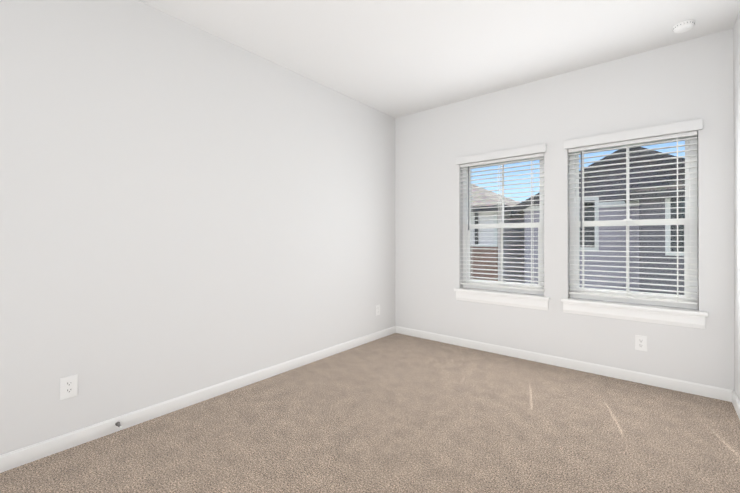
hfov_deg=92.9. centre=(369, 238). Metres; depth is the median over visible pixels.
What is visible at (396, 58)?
ceiling
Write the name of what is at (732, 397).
baseboard
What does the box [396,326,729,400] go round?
baseboard
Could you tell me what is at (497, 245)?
neighbour left
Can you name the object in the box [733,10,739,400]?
wall
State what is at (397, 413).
floor
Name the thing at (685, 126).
window blind
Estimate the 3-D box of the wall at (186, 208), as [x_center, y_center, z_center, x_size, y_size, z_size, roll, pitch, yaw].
[-1.197,-0.171,2.772,0.150,2.740,4.910,0,0,39]
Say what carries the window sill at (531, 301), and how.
attached to the wall at (689, 80)
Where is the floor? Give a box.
[0,333,739,492]
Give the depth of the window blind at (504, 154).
3.65 m
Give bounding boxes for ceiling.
[138,0,739,117]
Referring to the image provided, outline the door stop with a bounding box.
[115,422,122,428]
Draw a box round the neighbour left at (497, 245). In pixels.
[470,185,524,292]
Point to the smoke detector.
(683, 26)
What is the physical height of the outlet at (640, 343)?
0.124 m
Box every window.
[463,157,543,294]
[569,136,697,308]
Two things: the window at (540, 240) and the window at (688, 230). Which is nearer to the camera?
the window at (688, 230)
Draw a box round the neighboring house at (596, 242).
[510,147,696,309]
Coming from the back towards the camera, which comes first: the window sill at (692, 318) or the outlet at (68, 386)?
the window sill at (692, 318)
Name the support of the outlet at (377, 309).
attached to the wall at (186, 208)
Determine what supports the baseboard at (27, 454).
attached to the wall at (186, 208)
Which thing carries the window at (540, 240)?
in the wall at (689, 80)
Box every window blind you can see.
[456,144,546,290]
[564,119,702,304]
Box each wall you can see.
[0,0,394,454]
[395,28,733,389]
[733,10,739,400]
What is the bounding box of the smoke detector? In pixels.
[672,20,694,32]
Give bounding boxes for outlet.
[60,374,77,399]
[376,305,379,315]
[635,335,646,350]
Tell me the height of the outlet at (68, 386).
0.124 m
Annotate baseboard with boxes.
[0,326,395,472]
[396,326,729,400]
[728,390,739,419]
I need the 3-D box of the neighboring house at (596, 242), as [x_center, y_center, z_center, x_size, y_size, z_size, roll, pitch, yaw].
[8.885,0.958,11.578,5.825,6.528,9.475,0,0,39]
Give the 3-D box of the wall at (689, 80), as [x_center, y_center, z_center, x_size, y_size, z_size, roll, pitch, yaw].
[1.544,-0.169,3.600,3.030,2.740,0.150,0,0,39]
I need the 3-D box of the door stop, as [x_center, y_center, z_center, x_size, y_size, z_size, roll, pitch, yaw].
[-1.534,1.149,2.156,0.078,0.024,0.024,0,0,39]
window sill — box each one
[454,288,549,309]
[561,298,707,328]

